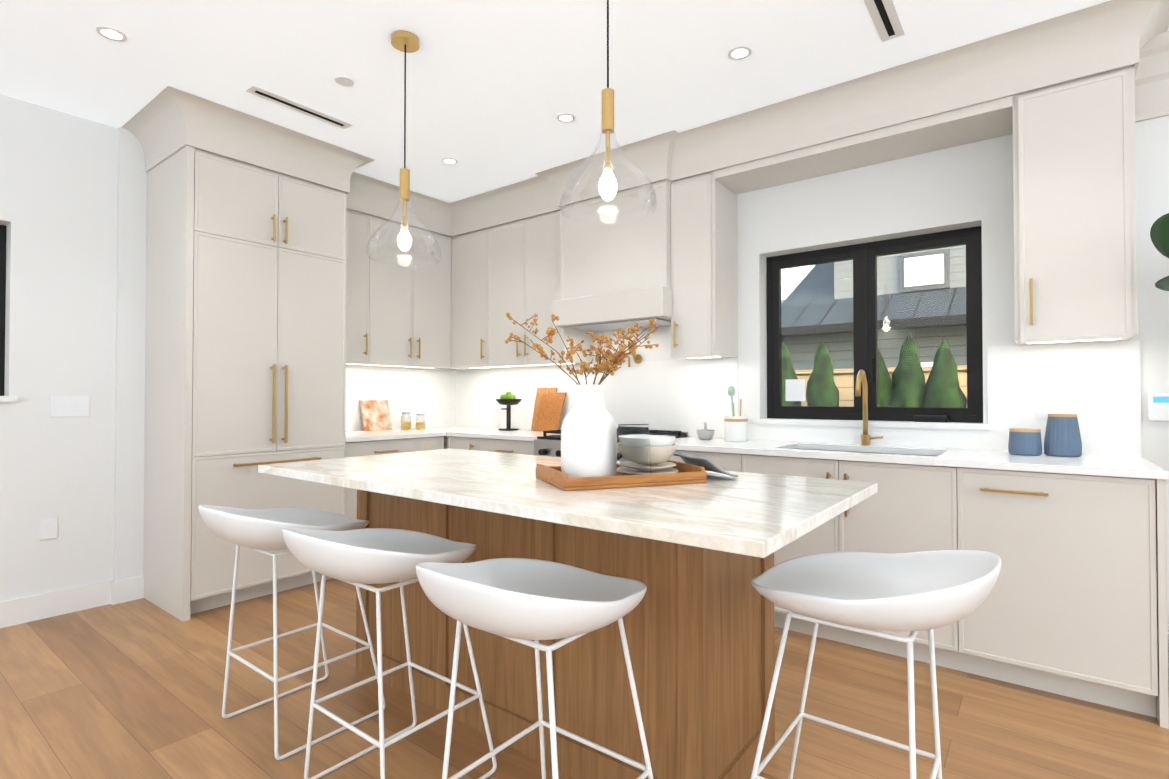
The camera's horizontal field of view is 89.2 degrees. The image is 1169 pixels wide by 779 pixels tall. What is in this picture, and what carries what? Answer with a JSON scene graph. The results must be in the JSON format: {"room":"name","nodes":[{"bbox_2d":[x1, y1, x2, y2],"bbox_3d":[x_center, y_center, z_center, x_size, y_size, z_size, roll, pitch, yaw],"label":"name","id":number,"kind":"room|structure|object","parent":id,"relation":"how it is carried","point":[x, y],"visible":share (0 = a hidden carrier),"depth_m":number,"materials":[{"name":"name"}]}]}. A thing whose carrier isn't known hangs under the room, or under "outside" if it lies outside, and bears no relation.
{"room":"kitchen","nodes":[
{"label":"kitchen","id":0,"kind":"room"},
{"bbox_2d":[0,94,146,601],"bbox_3d":[-3.211,-0.153,2.943,0.280,2.740,6.400,-1,-1,38],"label":"wall","id":1,"kind":"structure","parent":0,"point":[58,190],"depth_m":3.26,"materials":[{"name":"white paint"}]},
{"bbox_2d":[0,225,6,395],"bbox_3d":[-3.383,-0.423,2.789,0.060,0.905,0.940,-1,-1,38],"label":"window","id":2,"kind":"structure","parent":1,"relation":"in","point":[3,230],"depth_m":3.13,"materials":[{"name":"black"}]},
{"bbox_2d":[0,396,17,401],"bbox_3d":[-3.302,0.044,2.720,0.145,0.030,1.000,-1,-1,38],"label":"sill","id":3,"kind":"structure","parent":1,"relation":"attached to","point":[8,398],"depth_m":3.05,"materials":[{"name":"white"}]},
{"bbox_2d":[39,517,57,539],"bbox_3d":[-2.876,0.744,3.177,0.009,0.115,0.075,-1,-1,38],"label":"wall device","id":4,"kind":"object","parent":1,"relation":"attached to","point":[48,527],"depth_m":3.17,"materials":[{"name":"white plastic"}]},
{"bbox_2d":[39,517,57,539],"bbox_3d":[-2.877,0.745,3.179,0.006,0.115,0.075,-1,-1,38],"label":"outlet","id":5,"kind":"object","parent":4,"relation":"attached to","point":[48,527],"depth_m":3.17,"materials":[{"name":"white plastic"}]},
{"bbox_2d":[44,522,52,534],"bbox_3d":[-2.873,0.745,3.176,0.003,0.066,0.032,-1,-1,38],"label":"outlet","id":6,"kind":"object","parent":4,"relation":"attached to","point":[48,526],"depth_m":3.17,"materials":[{"name":"white plastic"}]},
{"bbox_2d":[50,396,89,416],"bbox_3d":[-2.824,0.090,3.254,0.009,0.115,0.165,-1,-1,38],"label":"wall device","id":7,"kind":"object","parent":1,"relation":"attached to","point":[60,406],"depth_m":3.25,"materials":[{"name":"white plastic"}]},
{"bbox_2d":[53,400,60,411],"bbox_3d":[-2.855,0.090,3.208,0.003,0.066,0.032,-1,-1,38],"label":"switch","id":8,"kind":"object","parent":7,"relation":"attached to","point":[56,403],"depth_m":3.21,"materials":[{"name":"white plastic"}]},
{"bbox_2d":[67,400,74,411],"bbox_3d":[-2.822,0.091,3.252,0.003,0.066,0.032,-1,-1,38],"label":"switch","id":9,"kind":"object","parent":7,"relation":"attached to","point":[70,403],"depth_m":3.25,"materials":[{"name":"white plastic"}]},
{"bbox_2d":[80,400,86,411],"bbox_3d":[-2.788,0.091,3.296,0.003,0.066,0.032,-1,-1,38],"label":"switch","id":10,"kind":"object","parent":7,"relation":"attached to","point":[83,403],"depth_m":3.29,"materials":[{"name":"white plastic"}]},
{"bbox_2d":[0,575,143,627],"bbox_3d":[-3.832,1.138,1.901,0.045,0.130,4.020,-1,-1,38],"label":"baseboard","id":11,"kind":"structure","parent":1,"relation":"attached to","point":[38,607],"depth_m":3.24,"materials":[{"name":"white wood"}]},
{"bbox_2d":[346,365,455,431],"bbox_3d":[-1.613,0.070,4.825,0.010,0.515,1.459,-1,-1,38],"label":"backsplash","id":12,"kind":"structure","parent":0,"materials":[{"name":"white stone"}]},
{"bbox_2d":[0,578,1168,778],"bbox_3d":[0.101,1.234,0.531,8.450,0.100,6.650,-1,-1,38],"label":"floor","id":13,"kind":"structure","parent":0,"point":[133,689],"depth_m":2.20,"materials":[{"name":"brown wood"}]},
{"bbox_2d":[142,100,349,620],"bbox_3d":[-2.087,-0.143,3.690,0.650,2.740,0.916,-1,-1,38],"label":"tall cabinet","id":14,"kind":"object","parent":13,"relation":"on","point":[288,320],"depth_m":3.38,"materials":[{"name":"beige paint"}]},
{"bbox_2d":[198,505,385,759],"bbox_3d":[-1.074,0.798,2.149,0.481,0.815,0.544,-1,-1,38],"label":"stool","id":15,"kind":"object","parent":13,"relation":"on","point":[260,531],"visible":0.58,"depth_m":2.07,"materials":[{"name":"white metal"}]},
{"bbox_2d":[350,156,425,518],"bbox_3d":[-1.623,-0.134,4.293,0.650,2.740,0.604,-1,-1,38],"label":"tall cabinet","id":16,"kind":"object","parent":13,"relation":"on","point":[388,299],"depth_m":4.46,"materials":[{"name":"beige paint"}]},
{"bbox_2d":[359,400,391,430],"bbox_3d":[-1.650,0.205,4.690,0.087,0.240,0.240,-1,-1,38],"label":"cookbook","id":17,"kind":"object","parent":16,"relation":"on","point":[375,414],"visible":0.93,"depth_m":4.68,"materials":[{"name":"orange paper"}]},
{"bbox_2d":[401,412,410,429],"bbox_3d":[-1.440,0.255,4.780,0.080,0.142,0.080,-1,-1,38],"label":"jar","id":18,"kind":"object","parent":16,"relation":"on","point":[405,425],"visible":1,"depth_m":4.75,"materials":[{"name":"clear glass"}]},
{"bbox_2d":[415,414,425,429],"bbox_3d":[-1.341,0.263,4.842,0.080,0.127,0.080,-1,-1,38],"label":"jar","id":19,"kind":"object","parent":16,"relation":"on","point":[419,425],"visible":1,"depth_m":4.82,"materials":[{"name":"clear glass"}]},
{"bbox_2d":[282,528,496,778],"bbox_3d":[-0.603,0.793,1.786,0.481,0.815,0.544,-1,-1,38],"label":"stool","id":20,"kind":"object","parent":13,"relation":"on","point":[361,558],"visible":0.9,"depth_m":1.71,"materials":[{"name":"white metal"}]},
{"bbox_2d":[426,195,449,450],"bbox_3d":[-1.372,-0.130,4.618,0.650,2.740,0.218,-1,-1,38],"label":"tall cabinet","id":21,"kind":"object","parent":13,"relation":"on","point":[437,211],"depth_m":4.84,"materials":[{"name":"beige paint"}]},
{"bbox_2d":[450,196,473,449],"bbox_3d":[-0.719,-0.129,4.671,0.339,2.740,0.620,-1,-1,38],"label":"tall cabinet","id":22,"kind":"object","parent":13,"relation":"on","point":[461,211],"depth_m":4.87,"materials":[{"name":"beige paint"}]},
{"bbox_2d":[474,177,533,454],"bbox_3d":[-0.350,-0.133,4.388,0.591,2.740,0.620,-1,-1,38],"label":"tall cabinet","id":23,"kind":"object","parent":13,"relation":"on","point":[503,216],"depth_m":4.59,"materials":[{"name":"beige paint"}]},
{"bbox_2d":[446,432,536,439],"bbox_3d":[-0.490,0.337,4.471,0.930,0.030,0.641,-1,-1,38],"label":"countertop","id":24,"kind":"structure","parent":23,"relation":"on","point":[477,435],"depth_m":4.25,"materials":[{"name":"white stone"}]},
{"bbox_2d":[492,391,521,430],"bbox_3d":[-0.617,0.170,4.718,0.210,0.311,0.245,-1,-1,38],"label":"stand","id":25,"kind":"object","parent":24,"relation":"on","point":[508,399],"visible":1,"depth_m":4.67,"materials":[{"name":"black metal"}]},
{"bbox_2d":[496,399,521,404],"bbox_3d":[-0.606,0.100,4.733,0.210,0.050,0.210,-1,-1,38],"label":"bowl","id":26,"kind":"object","parent":25,"relation":"on","point":[501,401],"depth_m":4.66,"materials":[{"name":"black metal"}]},
{"bbox_2d":[531,387,556,430],"bbox_3d":[-0.319,0.154,4.679,0.200,0.340,0.086,-1,-1,38],"label":"cutting board","id":27,"kind":"object","parent":24,"relation":"on","point":[540,392],"visible":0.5,"depth_m":4.71,"materials":[{"name":"brown wood"}]},
{"bbox_2d":[534,392,566,431],"bbox_3d":[-0.267,0.173,4.591,0.230,0.300,0.126,-1,-1,38],"label":"cutting board","id":28,"kind":"object","parent":24,"relation":"on","point":[550,412],"visible":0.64,"depth_m":4.58,"materials":[{"name":"brown wood"}]},
{"bbox_2d":[416,558,653,778],"bbox_3d":[-0.116,0.788,1.411,0.481,0.815,0.544,-1,-1,38],"label":"stool","id":29,"kind":"object","parent":13,"relation":"on","point":[525,601],"visible":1,"depth_m":1.33,"materials":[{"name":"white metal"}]},
{"bbox_2d":[356,489,774,778],"bbox_3d":[-0.177,0.766,2.278,1.645,0.884,0.530,-1,-1,38],"label":"kitchen island","id":30,"kind":"object","parent":13,"relation":"on","point":[698,619],"depth_m":1.82,"materials":[{"name":"brown wood"}]},
{"bbox_2d":[258,449,877,560],"bbox_3d":[-0.183,0.304,2.059,2.010,0.030,0.945,-1,-1,38],"label":"island countertop","id":31,"kind":"structure","parent":30,"relation":"on","point":[756,515],"depth_m":1.60,"materials":[{"name":"white stone"}]},
{"bbox_2d":[536,460,706,490],"bbox_3d":[0.107,0.263,1.871,0.460,0.047,0.300,0,-1,-20],"label":"tray","id":32,"kind":"object","parent":31,"relation":"on","point":[555,476],"visible":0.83,"depth_m":1.74,"materials":[{"name":"brown wood"}]},
{"bbox_2d":[505,312,660,477],"bbox_3d":[-0.012,0.013,1.855,0.462,0.526,0.377,-1,-1,38],"label":"vase","id":33,"kind":"object","parent":32,"relation":"on","point":[588,438],"visible":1,"depth_m":1.79,"materials":[{"name":"white ceramic"}]},
{"bbox_2d":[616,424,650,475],"bbox_3d":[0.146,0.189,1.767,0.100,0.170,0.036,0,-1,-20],"label":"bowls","id":34,"kind":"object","parent":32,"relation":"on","point":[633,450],"visible":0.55,"depth_m":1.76,"materials":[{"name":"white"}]},
{"bbox_2d":[649,435,678,473],"bbox_3d":[0.202,0.215,1.918,0.204,0.124,0.204,-1,-1,38],"label":"bowls","id":35,"kind":"object","parent":32,"relation":"on","point":[663,449],"visible":0.48,"depth_m":1.85,"materials":[{"name":"beige ceramic"}]},
{"bbox_2d":[673,452,737,476],"bbox_3d":[0.400,0.246,1.950,0.223,0.072,0.214,-1,-1,38],"label":"towel","id":36,"kind":"object","parent":32,"relation":"on","point":[707,464],"visible":0.9,"depth_m":1.91,"materials":[{"name":"grey fabric"}]},
{"bbox_2d":[534,141,637,435],"bbox_3d":[0.202,-0.139,3.962,0.803,2.740,0.620,-1,-1,38],"label":"tall cabinet","id":37,"kind":"object","parent":13,"relation":"on","point":[586,272],"depth_m":4.07,"materials":[{"name":"beige paint"}]},
{"bbox_2d":[534,428,687,456],"bbox_3d":[0.160,0.751,3.896,0.783,0.957,0.726,-1,-1,38],"label":"range","id":38,"kind":"object","parent":13,"relation":"on","point":[545,445],"visible":0.15,"depth_m":3.84,"materials":[{"name":"silver metal"}]},
{"bbox_2d":[638,115,737,471],"bbox_3d":[0.764,-0.145,3.529,0.616,2.740,0.620,-1,-1,38],"label":"tall cabinet","id":39,"kind":"object","parent":13,"relation":"on","point":[688,247],"depth_m":3.63,"materials":[{"name":"beige paint"}]},
{"bbox_2d":[738,50,953,668],"bbox_3d":[1.386,-0.151,3.050,0.955,2.740,0.620,-1,-1,38],"label":"tall cabinet","id":40,"kind":"object","parent":13,"relation":"on","point":[903,110],"depth_m":2.93,"materials":[{"name":"beige paint"}]},
{"bbox_2d":[751,550,1000,778],"bbox_3d":[0.698,0.789,1.460,0.544,0.815,0.481,-1,-1,38],"label":"stool","id":41,"kind":"object","parent":13,"relation":"on","point":[870,593],"visible":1,"depth_m":1.50,"materials":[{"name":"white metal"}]},
{"bbox_2d":[950,0,1160,467],"bbox_3d":[2.006,-0.158,2.573,0.608,2.740,0.620,-1,-1,38],"label":"wall cabinet","id":42,"kind":"object","parent":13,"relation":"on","point":[1063,86],"depth_m":2.54,"materials":[{"name":"beige paint"}]},
{"bbox_2d":[676,444,1167,479],"bbox_3d":[1.385,0.317,3.026,2.215,0.030,0.641,-1,-1,38],"label":"countertop","id":43,"kind":"structure","parent":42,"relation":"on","point":[934,461],"depth_m":2.51,"materials":[{"name":"white stone"}]},
{"bbox_2d":[696,422,714,439],"bbox_3d":[0.750,0.258,3.673,0.112,0.106,0.112,-1,-1,38],"label":"mortar","id":44,"kind":"object","parent":43,"relation":"on","point":[704,434],"visible":1,"depth_m":3.63,"materials":[{"name":"grey stone"}]},
{"bbox_2d":[696,429,714,439],"bbox_3d":[0.750,0.281,3.673,0.112,0.060,0.112,-1,-1,38],"label":"bowl","id":45,"kind":"object","parent":44,"relation":"on","point":[703,434],"depth_m":3.63,"materials":[{"name":"grey stone"}]},
{"bbox_2d":[724,385,747,441],"bbox_3d":[0.909,0.142,3.553,0.137,0.335,0.137,-1,-1,38],"label":"utensil crock","id":46,"kind":"object","parent":43,"relation":"on","point":[735,428],"visible":1,"depth_m":3.50,"materials":[{"name":"white ceramic"}]},
{"bbox_2d":[778,449,946,466],"bbox_3d":[1.392,0.426,3.013,0.740,0.184,0.400,-1,-1,38],"label":"sink","id":47,"kind":"object","parent":43,"relation":"in","point":[881,451],"depth_m":3.08,"materials":[{"name":"silver metal"}]},
{"bbox_2d":[855,370,882,445],"bbox_3d":[1.513,0.098,3.152,0.116,0.411,0.197,-1,-1,38],"label":"faucet","id":48,"kind":"object","parent":43,"relation":"on","point":[866,438],"visible":1,"depth_m":3.21,"materials":[{"name":"gold metal"}]},
{"bbox_2d":[1008,428,1041,455],"bbox_3d":[2.016,0.239,2.711,0.125,0.117,0.125,-1,-1,38],"label":"canister","id":49,"kind":"object","parent":43,"relation":"on","point":[1025,441],"visible":1,"depth_m":2.67,"materials":[{"name":"blue ceramic"}]},
{"bbox_2d":[1044,414,1081,456],"bbox_3d":[2.141,0.203,2.653,0.134,0.187,0.134,-1,-1,38],"label":"canister","id":50,"kind":"object","parent":43,"relation":"on","point":[1062,438],"visible":1,"depth_m":2.61,"materials":[{"name":"blue ceramic"}]},
{"bbox_2d":[954,468,1168,728],"bbox_3d":[2.014,0.769,2.549,0.635,0.886,0.622,-1,-1,38],"label":"base cabinet","id":51,"kind":"object","parent":13,"relation":"on","point":[1076,606],"depth_m":2.28,"materials":[{"name":"beige paint"}]},
{"bbox_2d":[1150,213,1168,686],"bbox_3d":[2.419,0.268,2.160,0.502,1.876,0.431,-1,-1,38],"label":"plant","id":52,"kind":"object","parent":13,"relation":"on","point":[1159,233],"visible":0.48,"depth_m":2.28,"materials":[{"name":"green plant"}]},
{"bbox_2d":[1168,623,1168,686],"bbox_3d":[2.396,1.051,2.193,0.390,0.240,0.390,-1,-1,38],"label":"basket","id":53,"kind":"object","parent":52,"relation":"on","point":[1168,623],"depth_m":2.25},
{"bbox_2d":[0,0,1168,202],"bbox_3d":[0.101,-1.606,0.569,8.450,0.100,6.650,-1,-1,38],"label":"ceiling","id":54,"kind":"structure","parent":0,"point":[495,89],"depth_m":2.76,"materials":[{"name":"white paint"}]},
{"bbox_2d":[96,26,127,41],"bbox_3d":[-2.018,-1.523,2.530,0.110,0.011,0.104,-1,-1,38],"label":"recessed light","id":55,"kind":"object","parent":54,"relation":"in","point":[109,33],"depth_m":2.54,"materials":[{"name":"white plastic"}]},
{"bbox_2d":[245,85,351,128],"bbox_3d":[-1.519,-1.514,3.185,0.096,0.011,0.538,-1,-1,38],"label":"vent","id":56,"kind":"object","parent":54,"relation":"in","point":[254,90],"depth_m":3.18,"materials":[{"name":"white metal"}]},
{"bbox_2d":[335,75,353,86],"bbox_3d":[-1.176,-1.518,2.901,0.104,0.011,0.098,-1,-1,38],"label":"smoke detector","id":57,"kind":"object","parent":54,"relation":"in","point":[343,80],"depth_m":2.90,"materials":[{"name":"white plastic"}]},
{"bbox_2d":[366,30,440,266],"bbox_3d":[-0.780,-1.045,2.572,0.312,0.964,0.312,-1,-1,38],"label":"pendant light","id":58,"kind":"object","parent":54,"relation":"hanging from","point":[404,41],"visible":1,"depth_m":2.56,"materials":[{"name":"clear glass"}]},
{"bbox_2d":[400,168,409,200],"bbox_3d":[-0.780,-0.888,2.570,0.042,0.130,0.042,-1,-1,38],"label":"socket","id":59,"kind":"object","parent":58,"relation":"attached to","point":[404,172],"depth_m":2.55,"materials":[{"name":"gold metal"}]},
{"bbox_2d":[442,158,457,164],"bbox_3d":[-0.884,-1.504,3.887,0.107,0.011,0.106,-1,-1,38],"label":"recessed light","id":60,"kind":"object","parent":54,"relation":"in","point":[451,161],"depth_m":3.91,"materials":[{"name":"white plastic"}]},
{"bbox_2d":[556,113,574,122],"bbox_3d":[-0.104,-1.512,3.289,0.107,0.011,0.108,-1,-1,38],"label":"recessed light","id":61,"kind":"object","parent":54,"relation":"in","point":[565,117],"depth_m":3.31,"materials":[{"name":"white plastic"}]},
{"bbox_2d":[560,0,656,224],"bbox_3d":[0.076,-1.054,1.913,0.312,0.964,0.312,-1,-1,38],"label":"pendant light","id":62,"kind":"object","parent":54,"relation":"hanging from","point":[608,186],"visible":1,"depth_m":1.90,"materials":[{"name":"clear glass"}]},
{"bbox_2d":[601,88,613,133],"bbox_3d":[0.076,-0.897,1.911,0.042,0.130,0.042,-1,-1,38],"label":"socket","id":63,"kind":"object","parent":62,"relation":"attached to","point":[607,94],"depth_m":1.89,"materials":[{"name":"gold metal"}]},
{"bbox_2d":[727,46,751,59],"bbox_3d":[0.699,-1.521,2.671,0.104,0.011,0.109,-1,-1,38],"label":"recessed light","id":64,"kind":"object","parent":54,"relation":"in","point":[741,52],"depth_m":2.68,"materials":[{"name":"white"}]},
{"bbox_2d":[863,0,904,41],"bbox_3d":[1.230,-1.524,2.423,0.090,0.011,0.344,-1,-1,38],"label":"air vent","id":65,"kind":"object","parent":54,"relation":"in","point":[885,19],"depth_m":2.44,"materials":[{"name":"white metal"}]},
{"bbox_2d":[552,180,671,331],"bbox_3d":[0.265,-0.968,4.019,0.880,1.078,0.468,-1,-1,38],"label":"hood","id":66,"kind":"object","parent":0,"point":[614,276],"depth_m":3.85,"materials":[{"name":"beige paint"}]},
{"bbox_2d":[594,116,1168,622],"bbox_3d":[2.054,-0.151,3.085,8.450,2.740,0.250,-1,-1,38],"label":"wall","id":67,"kind":"structure","parent":0,"point":[954,188],"depth_m":3.11,"materials":[{"name":"white paint"}]},
{"bbox_2d":[456,358,737,437],"bbox_3d":[-0.098,0.066,4.573,2.698,0.515,0.010,-1,-1,38],"label":"backsplash","id":68,"kind":"structure","parent":67,"relation":"attached to","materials":[{"name":"white stone"}]},
{"bbox_2d":[720,393,730,410],"bbox_3d":[0.902,0.079,3.790,0.075,0.115,0.009,-1,-1,38],"label":"wall device","id":69,"kind":"object","parent":68,"relation":"attached to","point":[725,400],"depth_m":3.79,"materials":[{"name":"white plastic"}]},
{"bbox_2d":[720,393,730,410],"bbox_3d":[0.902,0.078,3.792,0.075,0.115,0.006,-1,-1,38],"label":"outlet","id":70,"kind":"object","parent":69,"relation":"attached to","point":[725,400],"depth_m":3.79,"materials":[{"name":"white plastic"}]},
{"bbox_2d":[723,397,727,406],"bbox_3d":[0.900,0.078,3.788,0.032,0.066,0.003,-1,-1,38],"label":"outlet","id":71,"kind":"object","parent":69,"relation":"attached to","point":[725,399],"depth_m":3.79,"materials":[{"name":"white plastic"}]},
{"bbox_2d":[602,349,641,366],"bbox_3d":[0.260,-0.225,4.232,0.294,0.139,0.098,-1,-1,38],"label":"pot filler","id":72,"kind":"object","parent":67,"relation":"attached to","point":[637,358],"visible":0.56,"depth_m":4.17,"materials":[{"name":"gold metal"}]},
{"bbox_2d":[754,419,989,429],"bbox_3d":[1.571,0.193,3.355,1.210,0.030,0.145,-1,-1,38],"label":"sill","id":73,"kind":"structure","parent":67,"relation":"attached to","point":[887,424],"depth_m":3.23,"materials":[{"name":"white"}]},
{"bbox_2d":[766,226,982,422],"bbox_3d":[1.615,-0.334,3.419,1.150,1.025,0.120,-1,-1,38],"label":"window","id":74,"kind":"structure","parent":67,"relation":"in","point":[863,256],"depth_m":3.41,"materials":[{"name":"black"}]},
{"bbox_2d":[987,340,1141,456],"bbox_3d":[2.230,0.042,2.780,0.558,0.515,0.010,-1,-1,38],"label":"backsplash","id":75,"kind":"structure","parent":67,"relation":"attached to","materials":[{"name":"white stone"}]},
{"bbox_2d":[1036,394,1067,418],"bbox_3d":[2.201,0.079,2.789,0.120,0.115,0.009,-1,-1,38],"label":"wall device","id":76,"kind":"object","parent":75,"relation":"attached to","point":[1046,405],"depth_m":2.79,"materials":[{"name":"white plastic"}]},
{"bbox_2d":[1039,399,1047,412],"bbox_3d":[2.175,0.080,2.805,0.032,0.066,0.003,-1,-1,38],"label":"outlet","id":77,"kind":"object","parent":76,"relation":"attached to","point":[1043,403],"depth_m":2.80,"materials":[{"name":"white plastic"}]},
{"bbox_2d":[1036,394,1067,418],"bbox_3d":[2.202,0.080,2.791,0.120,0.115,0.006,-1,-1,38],"label":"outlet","id":78,"kind":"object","parent":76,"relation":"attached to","point":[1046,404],"depth_m":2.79,"materials":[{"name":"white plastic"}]},
{"bbox_2d":[1056,399,1063,413],"bbox_3d":[2.223,0.079,2.769,0.032,0.066,0.003,-1,-1,38],"label":"outlet","id":79,"kind":"object","parent":76,"relation":"attached to","point":[1059,402],"depth_m":2.77,"materials":[{"name":"white plastic"}]},
{"bbox_2d":[1135,31,1168,122],"bbox_3d":[3.861,-1.372,1.507,3.640,0.339,0.070,-1,-1,38],"label":"wall","id":80,"kind":"structure","parent":67,"relation":"attached to","point":[1152,88],"depth_m":2.57,"materials":[{"name":"beige paint"}]},
{"bbox_2d":[1148,393,1168,420],"bbox_3d":[2.507,0.077,2.556,0.110,0.120,0.028,-1,-1,38],"label":"wall device","id":81,"kind":"object","parent":67,"relation":"attached to","point":[1158,403],"depth_m":2.56,"materials":[{"name":"white plastic"}]},
{"bbox_2d":[834,245,965,298],"bbox_3d":[10.977,-3.113,10.328,10.700,4.140,7.450,-1,-1,38],"label":"house","id":82,"kind":"structure","parent":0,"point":[891,285],"depth_m":9.98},
{"bbox_2d":[904,254,943,286],"bbox_3d":[5.584,-1.956,9.751,0.560,0.470,0.020,-1,-1,38],"label":"window","id":83,"kind":"structure","parent":82,"relation":"attached to","point":[930,267],"depth_m":9.74,"materials":[{"name":"grey"}]},
{"label":"outside","id":84,"kind":"structure","parent":0,"visible":0},
{"bbox_3d":[8.060,2.063,17.370,28.000,0.100,29.740,-1,-1,38],"label":"ground","id":85,"kind":"structure","parent":84,"visible":0},
{"bbox_2d":[781,341,800,405],"bbox_3d":[2.153,0.682,6.381,0.503,2.418,0.516,-1,-1,38],"label":"tree","id":86,"kind":"object","parent":85,"relation":"on","point":[787,373],"depth_m":6.31,"materials":[{"name":"green plant"}]},
{"bbox_2d":[806,341,838,406],"bbox_3d":[2.476,0.693,6.138,0.514,2.393,0.516,-1,-1,38],"label":"tree","id":87,"kind":"object","parent":85,"relation":"on","point":[821,366],"depth_m":6.06,"materials":[{"name":"green plant"}]},
{"bbox_2d":[783,324,966,369],"bbox_3d":[10.492,0.437,10.306,11.500,2.960,8.000,-1,-1,38],"label":"house","id":88,"kind":"structure","parent":85,"relation":"on","point":[931,346],"depth_m":9.57,"materials":[{"name":"grey wood"}]},
{"bbox_2d":[781,262,833,327],"bbox_3d":[5.423,-2.681,12.674,0.970,3.440,6.500,-1,-1,38],"label":"roof","id":89,"kind":"structure","parent":88,"relation":"on","point":[797,308],"depth_m":11.07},
{"bbox_2d":[817,287,965,324],"bbox_3d":[8.405,-1.360,6.964,10.700,0.642,1.120,-1,-1,38],"label":"roof","id":90,"kind":"structure","parent":88,"relation":"on","point":[905,303],"depth_m":9.45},
{"bbox_2d":[921,362,932,366],"bbox_3d":[5.388,-0.109,9.176,0.500,0.620,0.030,-1,-1,38],"label":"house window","id":91,"kind":"structure","parent":88,"relation":"attached to","point":[926,364],"depth_m":9.21,"materials":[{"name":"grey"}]},
{"bbox_2d":[796,370,966,407],"bbox_3d":[2.445,0.845,6.816,24.000,2.050,0.060,-1,-1,38],"label":"fence","id":92,"kind":"object","parent":85,"relation":"on","point":[848,389],"depth_m":6.46,"materials":[{"name":"beige wood"}]},
{"bbox_2d":[795,365,966,373],"bbox_3d":[2.445,-0.200,6.830,24.000,0.040,0.120,-1,-1,38],"label":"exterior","id":93,"kind":"structure","parent":92,"relation":"on","point":[927,368],"depth_m":6.42,"materials":[{"name":"beige wood"}]},
{"bbox_2d":[878,348,892,406],"bbox_3d":[2.870,0.726,5.818,0.538,2.304,0.518,-1,-1,38],"label":"tree","id":94,"kind":"object","parent":85,"relation":"on","point":[884,392],"depth_m":5.71,"materials":[{"name":"green plant"}]},
{"bbox_2d":[891,332,925,406],"bbox_3d":[3.100,0.657,5.640,0.515,2.428,0.521,-1,-1,38],"label":"tree","id":95,"kind":"object","parent":85,"relation":"on","point":[904,363],"depth_m":5.57,"materials":[{"name":"green plant"}]},
{"bbox_2d":[924,339,966,407],"bbox_3d":[3.325,0.702,5.470,0.532,2.347,0.508,-1,-1,38],"label":"tree","id":96,"kind":"object","parent":85,"relation":"on","point":[942,382],"depth_m":5.39,"materials":[{"name":"green plant"}]},
{"bbox_3d":[7.839,-1.048,7.004,11.650,0.040,0.500,-1,-1,38],"label":"soffit","id":97,"kind":"structure","parent":0,"visible":0},
{"bbox_2d":[781,314,965,335],"bbox_3d":[7.679,-1.036,6.812,11.670,0.130,0.080,-1,-1,38],"label":"fascia","id":98,"kind":"object","parent":97,"relation":"attached to","point":[898,323],"depth_m":9.08,"materials":[{"name":"black"}]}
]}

